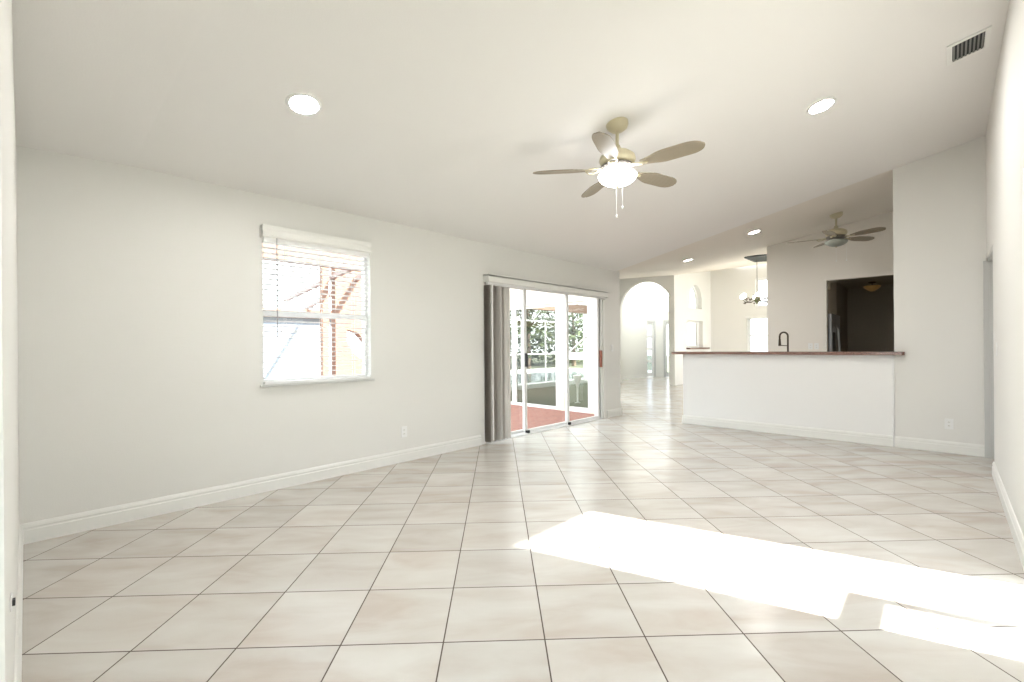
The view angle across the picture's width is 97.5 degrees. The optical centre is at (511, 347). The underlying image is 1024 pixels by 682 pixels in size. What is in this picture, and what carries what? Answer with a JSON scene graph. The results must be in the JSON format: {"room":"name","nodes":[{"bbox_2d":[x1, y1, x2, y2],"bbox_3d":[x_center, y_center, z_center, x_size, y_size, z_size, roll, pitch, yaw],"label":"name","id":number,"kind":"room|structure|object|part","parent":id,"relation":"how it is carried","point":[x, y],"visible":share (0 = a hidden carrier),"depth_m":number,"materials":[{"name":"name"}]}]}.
{"room":"empty living room","nodes":[
{"label":"empty living room","id":0,"kind":"room"},
{"bbox_2d":[0,0,18,681],"bbox_3d":[-1.500,-0.587,1.241,4.747,3.600,0.140,0,0,43],"label":"wall","id":1,"kind":"structure","parent":0,"point":[9,411],"depth_m":1.24,"materials":[{"name":"white paint"}]},
{"bbox_2d":[10,593,15,611],"bbox_3d":[-1.366,0.697,1.229,0.040,0.036,0.010,0,0,44],"label":"cable jack","id":2,"kind":"object","parent":1,"relation":"attached to","point":[12,600],"visible":0.94,"depth_m":1.22,"materials":[{"name":"white plastic"}]},
{"bbox_3d":[-1.368,0.697,1.227,0.040,0.036,0.004,0,0,44],"label":"plate","id":3,"kind":"part","parent":2,"relation":"part of","materials":[{"name":"white plastic"}]},
{"bbox_2d":[12,598,15,605],"bbox_3d":[-1.364,0.697,1.230,0.018,0.016,0.006,0,0,44],"label":"socket","id":4,"kind":"object","parent":2,"relation":"attached to","point":[13,599],"depth_m":1.23,"materials":[{"name":"black plastic"}]},
{"bbox_2d":[14,524,22,681],"bbox_3d":[-2.064,1.154,1.882,2.699,0.126,0.016,0,0,43],"label":"baseboard","id":5,"kind":"structure","parent":1,"relation":"attached to","point":[19,607],"depth_m":1.84,"materials":[{"name":"white paint"}]},
{"bbox_2d":[16,145,620,523],"bbox_3d":[-0.691,-0.100,5.357,0.160,2.612,7.277,0,0,44],"label":"wall","id":6,"kind":"structure","parent":0,"point":[141,357],"depth_m":3.46,"materials":[{"name":"white paint"}]},
{"bbox_2d":[260,258,374,386],"bbox_3d":[-1.798,-0.333,4.191,0.140,1.333,1.050,0,0,44],"label":"window","id":7,"kind":"structure","parent":6,"relation":"in","point":[364,367],"depth_m":4.33,"materials":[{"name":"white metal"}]},
{"bbox_2d":[259,224,371,384],"bbox_3d":[-1.747,-0.359,4.099,0.082,1.337,0.980,0,0,44],"label":"window blind","id":8,"kind":"object","parent":7,"relation":"attached to","point":[274,235],"visible":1,"depth_m":4.05,"materials":[{"name":"white paint"}]},
{"bbox_3d":[-1.963,-0.308,3.884,0.053,1.190,0.002,0,0,44],"label":"ladder cord","id":9,"kind":"part","parent":8,"relation":"part of","materials":[{"name":"white fabric"}]},
{"bbox_3d":[-1.743,0.297,4.103,0.050,0.025,0.953,0,0,44],"label":"rail","id":10,"kind":"part","parent":8,"relation":"part of","materials":[{"name":"white plastic"}]},
{"bbox_3d":[-1.750,-0.310,4.103,0.053,1.190,0.002,0,0,44],"label":"ladder cord","id":11,"kind":"part","parent":8,"relation":"part of","materials":[{"name":"white fabric"}]},
{"bbox_3d":[-1.531,-0.312,4.329,0.053,1.190,0.002,0,0,44],"label":"ladder cord","id":12,"kind":"part","parent":8,"relation":"part of","materials":[{"name":"white fabric"}]},
{"bbox_3d":[-1.771,0.323,4.170,0.080,0.020,1.050,0,0,44],"label":"sill","id":13,"kind":"part","parent":7,"relation":"part of","materials":[{"name":"white stone"}]},
{"bbox_2d":[20,408,621,544],"bbox_3d":[-0.621,1.142,5.407,0.176,0.126,7.153,0,0,44],"label":"baseboard","id":14,"kind":"structure","parent":6,"relation":"attached to","point":[36,531],"depth_m":3.54,"materials":[{"name":"white paint"}]},
{"bbox_2d":[401,426,406,437],"bbox_3d":[-1.143,0.895,4.762,0.008,0.114,0.070,0,0,44],"label":"wall outlet","id":15,"kind":"object","parent":6,"relation":"attached to","point":[403,429],"visible":1,"depth_m":4.76,"materials":[{"name":"white plastic"}]},
{"bbox_2d":[487,284,601,436],"bbox_3d":[0.551,0.150,6.604,0.160,2.090,2.640,0,0,44],"label":"door","id":16,"kind":"structure","parent":6,"relation":"in","point":[597,352],"depth_m":6.87,"materials":[{"name":"white metal"}]},
{"bbox_3d":[-0.095,0.162,6.026,0.030,2.033,0.810,0,0,44],"label":"sliding panel","id":17,"kind":"part","parent":16,"relation":"part of","materials":[{"name":"white metal"}]},
{"bbox_3d":[0.200,0.173,6.229,0.031,0.190,0.032,0,0,44],"label":"handle","id":18,"kind":"part","parent":16,"relation":"part of","materials":[{"name":"black plastic"}]},
{"bbox_3d":[0.508,0.157,6.590,0.030,2.033,1.000,0,0,44],"label":"sliding panel","id":19,"kind":"part","parent":16,"relation":"part of","materials":[{"name":"glass"}]},
{"bbox_3d":[1.138,0.152,7.184,0.030,2.033,0.890,0,0,44],"label":"sliding panel","id":20,"kind":"part","parent":16,"relation":"part of","materials":[{"name":"glass"}]},
{"bbox_3d":[1.478,0.188,7.478,0.048,0.280,0.035,0,0,44],"label":"pull handle","id":21,"kind":"part","parent":16,"relation":"part of","materials":[{"name":"brown"}]},
{"bbox_2d":[487,418,601,443],"bbox_3d":[0.542,1.194,6.622,0.171,0.024,2.640,0,0,44],"label":"trim","id":22,"kind":"structure","parent":6,"relation":"attached to","point":[598,418],"depth_m":6.41,"materials":[{"name":"white metal"}]},
{"bbox_2d":[485,282,605,418],"bbox_3d":[0.577,0.150,6.620,0.120,2.090,2.701,0,0,45],"label":"trim","id":23,"kind":"structure","parent":6,"relation":"attached to","point":[602,302],"depth_m":7.50,"materials":[{"name":"white paint"}]},
{"bbox_2d":[483,273,608,441],"bbox_3d":[0.636,0.121,6.514,0.128,2.077,2.720,0,0,44],"label":"vertical blind","id":24,"kind":"object","parent":6,"relation":"attached to","point":[496,298],"visible":1,"depth_m":5.68,"materials":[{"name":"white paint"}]},
{"bbox_2d":[331,268,361,375],"bbox_3d":[-2.606,-0.003,7.328,0.150,2.550,0.620,0,0,44],"label":"wall","id":25,"kind":"structure","parent":0,"point":[342,354],"depth_m":7.16,"materials":[{"name":"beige paint"}]},
{"bbox_2d":[263,243,360,309],"bbox_3d":[-4.642,-1.121,8.802,2.772,0.220,9.256,0,0,-25],"label":"beams","id":26,"kind":"structure","parent":25,"relation":"attached to","point":[264,244],"depth_m":5.65,"materials":[{"name":"pink paint"}]},
{"bbox_2d":[12,0,1008,270],"bbox_3d":[0.935,-1.810,3.716,4.682,1.088,7.129,0,0,44],"label":"ceiling","id":27,"kind":"structure","parent":0,"point":[440,116],"depth_m":3.09,"materials":[{"name":"white paint"}]},
{"bbox_2d":[286,92,321,115],"bbox_3d":[-1.320,-1.543,2.850,0.209,0.050,0.206,0,0,-40],"label":"recessed light","id":28,"kind":"object","parent":27,"relation":"in","point":[301,103],"visible":1,"depth_m":2.84,"materials":[{"name":"white"}]},
{"bbox_2d":[533,117,704,217],"bbox_3d":[0.887,-1.418,3.593,1.221,0.781,1.279,0,0,-31],"label":"ceiling fan","id":29,"kind":"object","parent":27,"relation":"hanging from","point":[617,163],"visible":1,"depth_m":3.47,"materials":[{"name":"beige wood"}]},
{"bbox_3d":[0.403,-1.410,3.602,0.470,0.038,0.145,0,0,5],"label":"blade","id":30,"kind":"part","parent":29,"relation":"part of","materials":[{"name":"beige wood"}]},
{"bbox_3d":[0.740,-1.413,3.987,0.145,0.038,0.470,0,0,-13],"label":"blade","id":31,"kind":"part","parent":29,"relation":"part of","materials":[{"name":"beige wood"}]},
{"bbox_3d":[0.664,-1.412,3.163,0.145,0.038,0.470,0,0,23],"label":"blade","id":32,"kind":"part","parent":29,"relation":"part of","materials":[{"name":"white wood"}]},
{"bbox_3d":[0.837,-1.329,3.562,0.300,0.094,0.300,0,0,-31],"label":"lamp shade","id":33,"kind":"part","parent":29,"relation":"part of","materials":[{"name":"white glass"}]},
{"bbox_3d":[1.210,-1.417,3.785,0.470,0.038,0.145,0,0,-31],"label":"blade","id":34,"kind":"part","parent":29,"relation":"part of","materials":[{"name":"beige wood"}]},
{"bbox_3d":[1.163,-1.416,3.276,0.470,0.038,0.145,0,0,41],"label":"blade","id":35,"kind":"part","parent":29,"relation":"part of","materials":[{"name":"beige wood"}]},
{"bbox_2d":[806,97,835,114],"bbox_3d":[2.574,-2.010,3.742,0.209,0.050,0.206,0,0,-40],"label":"recessed light","id":36,"kind":"object","parent":27,"relation":"in","point":[822,105],"visible":1,"depth_m":3.73,"materials":[{"name":"white"}]},
{"bbox_2d":[947,25,991,65],"bbox_3d":[3.315,-2.186,3.265,0.224,0.054,0.304,0,0,44],"label":"ceiling vent","id":37,"kind":"object","parent":27,"relation":"in","point":[976,42],"visible":1,"depth_m":3.26,"materials":[{"name":"white metal"}]},
{"bbox_2d":[22,377,1023,681],"bbox_3d":[2.956,1.200,9.311,9.650,0.050,17.737,0,0,44],"label":"floor","id":38,"kind":"structure","parent":0,"point":[642,543],"depth_m":2.38,"materials":[{"name":"tile"}]},
{"bbox_3d":[3.867,0.727,6.535,2.330,0.880,0.675,0,0,44],"label":"cabinet","id":39,"kind":"object","parent":38,"relation":"on","visible":0},
{"bbox_3d":[3.871,0.266,6.544,2.370,0.038,0.700,0,0,44],"label":"countertop","id":40,"kind":"structure","parent":39,"relation":"on","visible":0},
{"bbox_2d":[778,331,788,350],"bbox_3d":[3.972,0.007,6.538,0.150,0.480,0.130,0,0,44],"label":"kitchen faucet","id":41,"kind":"object","parent":40,"relation":"on","point":[786,333],"visible":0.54,"depth_m":6.50,"materials":[{"name":"black metal"}]},
{"bbox_2d":[510,289,594,413],"bbox_3d":[0.262,-0.227,9.391,4.092,2.950,0.120,0,0,44],"label":"wall","id":42,"kind":"structure","parent":0,"point":[533,298],"depth_m":8.65,"materials":[{"name":"beige paint"}]},
{"bbox_2d":[510,301,589,412],"bbox_3d":[0.187,0.188,9.447,3.500,2.060,0.050,0,0,44],"label":"wall","id":43,"kind":"structure","parent":42,"relation":"attached to","point":[572,355],"depth_m":8.88,"materials":[{"name":"white metal"}]},
{"bbox_3d":[-0.509,0.194,10.123,1.560,2.060,0.050,0,0,44],"label":"screen frame","id":44,"kind":"part","parent":43,"relation":"part of","materials":[{"name":"white metal"}]},
{"bbox_3d":[0.484,0.186,9.158,1.170,2.060,0.050,0,0,44],"label":"screen frame","id":45,"kind":"part","parent":43,"relation":"part of","materials":[{"name":"white metal"}]},
{"bbox_3d":[1.234,0.180,8.430,0.580,2.060,0.050,0,0,44],"label":"screen frame","id":46,"kind":"part","parent":43,"relation":"part of","materials":[{"name":"white metal"}]},
{"bbox_3d":[1.234,0.160,8.430,0.480,0.140,0.040,0,0,44],"label":"rail","id":47,"kind":"part","parent":43,"relation":"part of","materials":[{"name":"white metal"}]},
{"bbox_2d":[583,275,676,385],"bbox_3d":[3.772,-0.612,14.831,3.350,3.560,0.140,0,0,44],"label":"wall","id":48,"kind":"structure","parent":0,"point":[668,283],"depth_m":14.28,"materials":[{"name":"white paint"}]},
{"bbox_2d":[622,282,647,376],"bbox_3d":[4.204,-0.986,16.570,0.150,4.300,2.960,0,0,44],"label":"wall","id":49,"kind":"structure","parent":0,"point":[634,309],"depth_m":16.92,"materials":[{"name":"white paint"}]},
{"bbox_2d":[623,374,645,379],"bbox_3d":[4.237,1.099,16.464,0.020,0.130,2.830,0,0,44],"label":"baseboard","id":50,"kind":"structure","parent":49,"relation":"attached to","point":[639,375],"depth_m":16.81,"materials":[{"name":"white paint"}]},
{"bbox_2d":[647,282,694,376],"bbox_3d":[6.127,-1.002,17.560,2.700,4.300,0.150,0,0,7],"label":"wall","id":51,"kind":"structure","parent":0,"point":[652,287],"depth_m":17.53,"materials":[{"name":"white paint"}]},
{"bbox_2d":[647,322,653,376],"bbox_3d":[5.347,0.075,17.656,0.410,2.140,0.050,0,0,7],"label":"door","id":52,"kind":"structure","parent":51,"relation":"in","point":[650,374],"depth_m":17.62,"materials":[{"name":"white wood"}]},
{"bbox_2d":[647,320,689,376],"bbox_3d":[5.976,0.040,17.494,1.840,2.220,0.020,0,0,7],"label":"trim","id":53,"kind":"structure","parent":51,"relation":"attached to","point":[664,321],"depth_m":17.49,"materials":[{"name":"grey wood"}]},
{"bbox_2d":[665,322,687,376],"bbox_3d":[6.408,0.066,17.522,0.850,2.140,0.045,0,0,7],"label":"door","id":54,"kind":"structure","parent":51,"relation":"in","point":[666,323],"depth_m":17.55,"materials":[{"name":"white wood"}]},
{"bbox_2d":[668,271,710,384],"bbox_3d":[5.985,-1.000,14.909,0.220,4.300,3.060,0,0,44],"label":"wall","id":55,"kind":"structure","parent":0,"point":[701,281],"depth_m":14.41,"materials":[{"name":"white paint"}]},
{"bbox_2d":[689,286,697,308],"bbox_3d":[5.954,-1.680,14.962,0.050,0.820,1.060,0,0,44],"label":"window","id":56,"kind":"structure","parent":55,"relation":"in","point":[693,288],"depth_m":15.23,"materials":[{"name":"white metal"}]},
{"bbox_2d":[686,321,709,348],"bbox_3d":[6.096,-0.416,14.897,0.290,0.930,1.630,0,0,44],"label":"window","id":57,"kind":"structure","parent":55,"relation":"in","point":[696,346],"depth_m":15.21,"materials":[{"name":"white metal"}]},
{"bbox_3d":[6.125,0.026,14.872,0.220,0.045,1.630,0,0,44],"label":"sill","id":58,"kind":"part","parent":57,"relation":"part of","materials":[{"name":"white"}]},
{"bbox_2d":[711,263,766,350],"bbox_3d":[9.353,-1.029,13.631,6.434,4.300,0.200,0,0,44],"label":"wall","id":59,"kind":"structure","parent":0,"point":[729,324],"depth_m":15.27,"materials":[{"name":"white paint"}]},
{"bbox_2d":[748,318,766,350],"bbox_3d":[8.923,-0.400,14.068,2.800,1.250,0.060,0,0,44],"label":"window","id":60,"kind":"structure","parent":59,"relation":"in","point":[749,319],"depth_m":14.99,"materials":[{"name":"white metal"}]},
{"bbox_2d":[745,315,766,338],"bbox_3d":[8.386,-0.431,14.391,1.660,1.220,0.055,0,0,44],"label":"blind","id":61,"kind":"object","parent":60,"relation":"attached to","point":[763,316],"visible":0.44,"depth_m":14.71,"materials":[{"name":"white paint"}]},
{"bbox_2d":[756,278,766,306],"bbox_3d":[9.001,-1.801,13.981,2.550,0.950,0.060,0,0,44],"label":"window","id":62,"kind":"structure","parent":59,"relation":"in","point":[760,279],"depth_m":14.81,"materials":[{"name":"white metal"}]},
{"bbox_2d":[619,169,892,278],"bbox_3d":[5.061,-2.174,11.303,9.334,1.638,9.508,0,0,44],"label":"ceiling","id":63,"kind":"structure","parent":0,"point":[873,196],"depth_m":7.23,"materials":[{"name":"beige paint"}]},
{"bbox_2d":[740,292,766,303],"bbox_3d":[6.269,-1.683,11.491,0.842,1.140,0.792,0,0,44],"label":"chandelier","id":64,"kind":"object","parent":63,"relation":"hanging from","point":[757,297],"visible":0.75,"depth_m":11.44,"materials":[{"name":"white glass"}]},
{"bbox_2d":[744,254,766,261],"bbox_3d":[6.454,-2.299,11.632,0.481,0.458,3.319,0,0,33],"label":"ceiling vent","id":65,"kind":"object","parent":63,"relation":"in","point":[755,258],"visible":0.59,"depth_m":11.14,"materials":[{"name":"grey metal"}]},
{"bbox_2d":[788,212,885,261],"bbox_3d":[4.981,-1.692,6.817,1.222,0.760,1.167,0,0,-26],"label":"ceiling fan","id":66,"kind":"object","parent":63,"relation":"hanging from","point":[836,237],"visible":1,"depth_m":6.78,"materials":[{"name":"beige wood"}]},
{"bbox_3d":[4.654,-1.671,6.577,0.440,0.038,0.145,0,0,-44],"label":"blade","id":67,"kind":"part","parent":66,"relation":"part of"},
{"bbox_3d":[4.958,-1.589,6.868,0.300,0.094,0.300,0,0,10],"label":"lamp shade","id":68,"kind":"part","parent":66,"relation":"part of","materials":[{"name":"grey glass"}]},
{"bbox_3d":[5.373,-1.677,6.925,0.440,0.038,0.145,0,0,-8],"label":"blade","id":69,"kind":"part","parent":66,"relation":"part of","materials":[{"name":"brown wood"}]},
{"bbox_3d":[5.140,-1.675,6.490,0.145,0.038,0.440,0,0,-26],"label":"blade","id":70,"kind":"part","parent":66,"relation":"part of","materials":[{"name":"brown wood"}]},
{"bbox_2d":[767,211,893,350],"bbox_3d":[6.110,-0.651,7.806,2.974,3.600,0.120,0,0,44],"label":"wall","id":71,"kind":"structure","parent":0,"point":[799,274],"depth_m":8.27,"materials":[{"name":"white paint"}]},
{"bbox_2d":[808,343,812,348],"bbox_3d":[5.514,-0.021,8.300,0.070,0.114,0.008,0,0,44],"label":"wall outlet","id":72,"kind":"object","parent":71,"relation":"attached to","point":[810,345],"visible":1,"depth_m":8.30,"materials":[{"name":"white plastic"}]},
{"bbox_2d":[814,343,818,348],"bbox_3d":[5.582,-0.022,8.234,0.070,0.114,0.008,0,0,44],"label":"wall outlet","id":73,"kind":"object","parent":71,"relation":"attached to","point":[816,345],"visible":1,"depth_m":8.23,"materials":[{"name":"white plastic"}]},
{"bbox_2d":[683,135,986,444],"bbox_3d":[3.934,-0.583,5.878,3.409,3.500,0.142,0,0,44],"label":"wall","id":74,"kind":"structure","parent":0,"point":[939,199],"depth_m":5.13,"materials":[{"name":"white paint"}]},
{"bbox_2d":[671,351,904,354],"bbox_3d":[3.637,0.076,6.255,2.780,0.040,0.440,0,0,44],"label":"countertop","id":75,"kind":"structure","parent":74,"relation":"on","point":[677,352],"depth_m":5.95,"materials":[{"name":"brown stone"}]},
{"bbox_2d":[682,415,984,456],"bbox_3d":[3.887,1.104,5.927,3.285,0.126,0.158,0,0,44],"label":"baseboard","id":76,"kind":"structure","parent":74,"relation":"attached to","point":[857,437],"depth_m":5.57,"materials":[{"name":"white paint"}]},
{"bbox_2d":[892,355,894,446],"bbox_3d":[4.468,0.627,5.263,0.017,1.070,0.010,0,0,44],"label":"trim","id":77,"kind":"structure","parent":74,"relation":"attached to","point":[892,355],"depth_m":5.26,"materials":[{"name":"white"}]},
{"bbox_2d":[945,419,953,428],"bbox_3d":[4.807,0.842,4.940,0.070,0.114,0.008,0,0,44],"label":"wall outlet","id":78,"kind":"object","parent":74,"relation":"attached to","point":[948,422],"visible":1,"depth_m":4.94,"materials":[{"name":"white plastic"}]},
{"bbox_2d":[830,282,847,350],"bbox_3d":[6.926,-0.108,9.499,0.100,2.500,1.320,0,0,44],"label":"wall","id":79,"kind":"structure","parent":0,"point":[838,293],"depth_m":9.38,"materials":[{"name":"beige paint"}]},
{"bbox_2d":[828,284,893,350],"bbox_3d":[7.744,-0.115,9.694,2.800,2.500,0.100,0,0,44],"label":"wall","id":80,"kind":"structure","parent":0,"point":[870,315],"depth_m":9.66,"materials":[{"name":"beige paint"}]},
{"bbox_2d":[828,275,893,289],"bbox_3d":[6.843,-1.358,8.900,2.470,0.100,2.480,0,0,44],"label":"ceiling","id":81,"kind":"structure","parent":0,"point":[881,280],"depth_m":8.93,"materials":[{"name":"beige paint"}]},
{"bbox_2d":[863,282,880,291],"bbox_3d":[7.221,-1.216,9.008,0.280,0.190,0.280,0,0,44],"label":"pendant light","id":82,"kind":"object","parent":81,"relation":"hanging from","point":[872,287],"visible":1,"depth_m":8.94,"materials":[{"name":"brown glass"}]},
{"bbox_2d":[985,0,1023,535],"bbox_3d":[2.602,-0.697,2.162,0.140,3.750,7.289,0,0,44],"label":"wall","id":83,"kind":"structure","parent":0,"point":[1004,137],"depth_m":3.01,"materials":[{"name":"white paint"}]},
{"bbox_2d":[983,246,993,458],"bbox_3d":[4.734,0.111,4.375,0.156,2.099,0.911,0,0,44],"label":"trim","id":84,"kind":"structure","parent":83,"relation":"attached to","point":[987,265],"depth_m":4.71,"materials":[{"name":"grey paint"}]},
{"bbox_2d":[992,462,1023,569],"bbox_3d":[2.250,1.118,1.896,0.016,0.126,6.117,0,0,44],"label":"baseboard","id":85,"kind":"structure","parent":83,"relation":"attached to","point":[1015,529],"depth_m":2.92,"materials":[{"name":"white paint"}]},
{"bbox_2d":[1021,153,1023,401],"bbox_3d":[2.289,0.103,1.946,0.018,2.155,1.010,0,0,44],"label":"trim","id":86,"kind":"structure","parent":83,"relation":"attached to","point":[1022,158],"depth_m":2.29,"materials":[{"name":"white paint"}]},
{"bbox_3d":[6.822,1.137,8.878,2.400,0.012,2.370,0,0,44],"label":"floor","id":87,"kind":"structure","parent":0,"visible":0},
{"bbox_2d":[828,314,840,350],"bbox_3d":[5.947,0.255,8.836,0.855,1.765,0.900,0,0,44],"label":"refrigerator","id":88,"kind":"object","parent":87,"relation":"on","point":[834,344],"visible":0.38,"depth_m":8.42,"materials":[{"name":"grey metal"}]},
{"bbox_3d":[6.008,0.230,8.428,0.061,1.715,0.400,0,0,44],"label":"door","id":89,"kind":"part","parent":88,"relation":"part of","materials":[{"name":"silver metal"}]},
{"bbox_3d":[6.159,0.036,8.503,0.085,0.969,0.026,0,0,44],"label":"handle","id":90,"kind":"part","parent":88,"relation":"part of","materials":[{"name":"silver metal"}]},
{"bbox_3d":[6.323,0.227,8.753,0.061,1.715,0.495,0,0,44],"label":"door","id":91,"kind":"part","parent":88,"relation":"part of","materials":[{"name":"silver metal"}]},
{"label":"outside","id":92,"kind":"structure","parent":0,"visible":0},
{"bbox_2d":[510,355,668,407],"bbox_3d":[-0.142,1.351,10.605,105.000,0.100,105.000,0,0,44],"label":"garden","id":93,"kind":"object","parent":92,"point":[545,395],"depth_m":12.96,"materials":[{"name":"green plant"}]},
{"bbox_2d":[263,307,361,378],"bbox_3d":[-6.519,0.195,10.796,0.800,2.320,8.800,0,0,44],"label":"neighbor house","id":94,"kind":"structure","parent":93,"relation":"on","point":[294,364],"depth_m":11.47,"materials":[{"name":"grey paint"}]},
{"bbox_2d":[281,329,303,337],"bbox_3d":[-5.586,-0.343,11.453,0.030,0.220,0.550,0,0,44],"label":"vent","id":95,"kind":"object","parent":94,"relation":"attached to","point":[282,333],"depth_m":11.42,"materials":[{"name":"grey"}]},
{"bbox_2d":[329,309,555,369],"bbox_3d":[-2.030,-0.083,21.490,0.060,2.800,14.000,0,0,44],"label":"cage","id":96,"kind":"object","parent":93,"relation":"on","point":[520,320],"visible":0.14,"depth_m":24.87,"materials":[{"name":"white metal"}]},
{"bbox_2d":[510,309,554,367],"bbox_3d":[1.049,-1.726,27.756,4.107,6.041,4.077,0,0,44],"label":"tree","id":97,"kind":"object","parent":93,"relation":"on","point":[528,311],"visible":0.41,"depth_m":27.49,"materials":[{"name":"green plant"}]},
{"bbox_2d":[510,327,582,364],"bbox_3d":[-2.442,-0.021,29.490,1.874,3.089,29.322,0,0,44],"label":"hedge","id":98,"kind":"object","parent":93,"relation":"on","point":[550,349],"visible":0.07,"depth_m":34.27,"materials":[{"name":"green plant"}]},
{"bbox_2d":[546,304,582,365],"bbox_3d":[4.226,-1.353,30.726,4.150,5.243,4.035,0,0,44],"label":"tree","id":99,"kind":"object","parent":93,"relation":"on","point":[572,331],"visible":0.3,"depth_m":30.43,"materials":[{"name":"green plant"}]},
{"bbox_2d":[573,375,581,402],"bbox_3d":[1.435,0.908,9.836,0.200,0.600,0.200,0,0,44],"label":"stool","id":100,"kind":"object","parent":93,"relation":"on","point":[577,378],"visible":1,"depth_m":9.79,"materials":[{"name":"white plastic"}]},
{"bbox_2d":[510,368,651,390],"bbox_3d":[0.865,1.223,19.106,6.600,0.140,11.400,0,0,44],"label":"swimming pool","id":101,"kind":"object","parent":93,"relation":"on","point":[542,377],"visible":0.07,"depth_m":18.57,"materials":[{"name":"white"}]},
{"bbox_3d":[2.309,-0.619,11.811,4.534,3.600,6.331,0,0,44],"label":"wall","id":102,"kind":"structure","parent":0,"visible":0},
{"bbox_2d":[531,305,586,313],"bbox_3d":[0.711,-1.291,13.659,0.200,0.270,5.400,0,0,44],"label":"fascia","id":103,"kind":"object","parent":102,"relation":"attached to","point":[581,309],"visible":0.29,"depth_m":14.92,"materials":[{"name":"beige"}]},
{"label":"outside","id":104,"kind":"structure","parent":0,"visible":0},
{"bbox_2d":[511,405,594,430],"bbox_3d":[-1.505,1.268,7.990,4.692,0.070,4.550,0,0,44],"label":"patio","id":105,"kind":"structure","parent":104,"point":[536,417],"depth_m":7.90,"materials":[{"name":"red brick"}]},
{"bbox_2d":[320,267,329,374],"bbox_3d":[-2.909,-0.001,6.980,0.100,2.550,0.100,0,0,44],"label":"post","id":106,"kind":"object","parent":105,"relation":"on","point":[322,364],"visible":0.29,"depth_m":6.95,"materials":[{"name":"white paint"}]}
]}

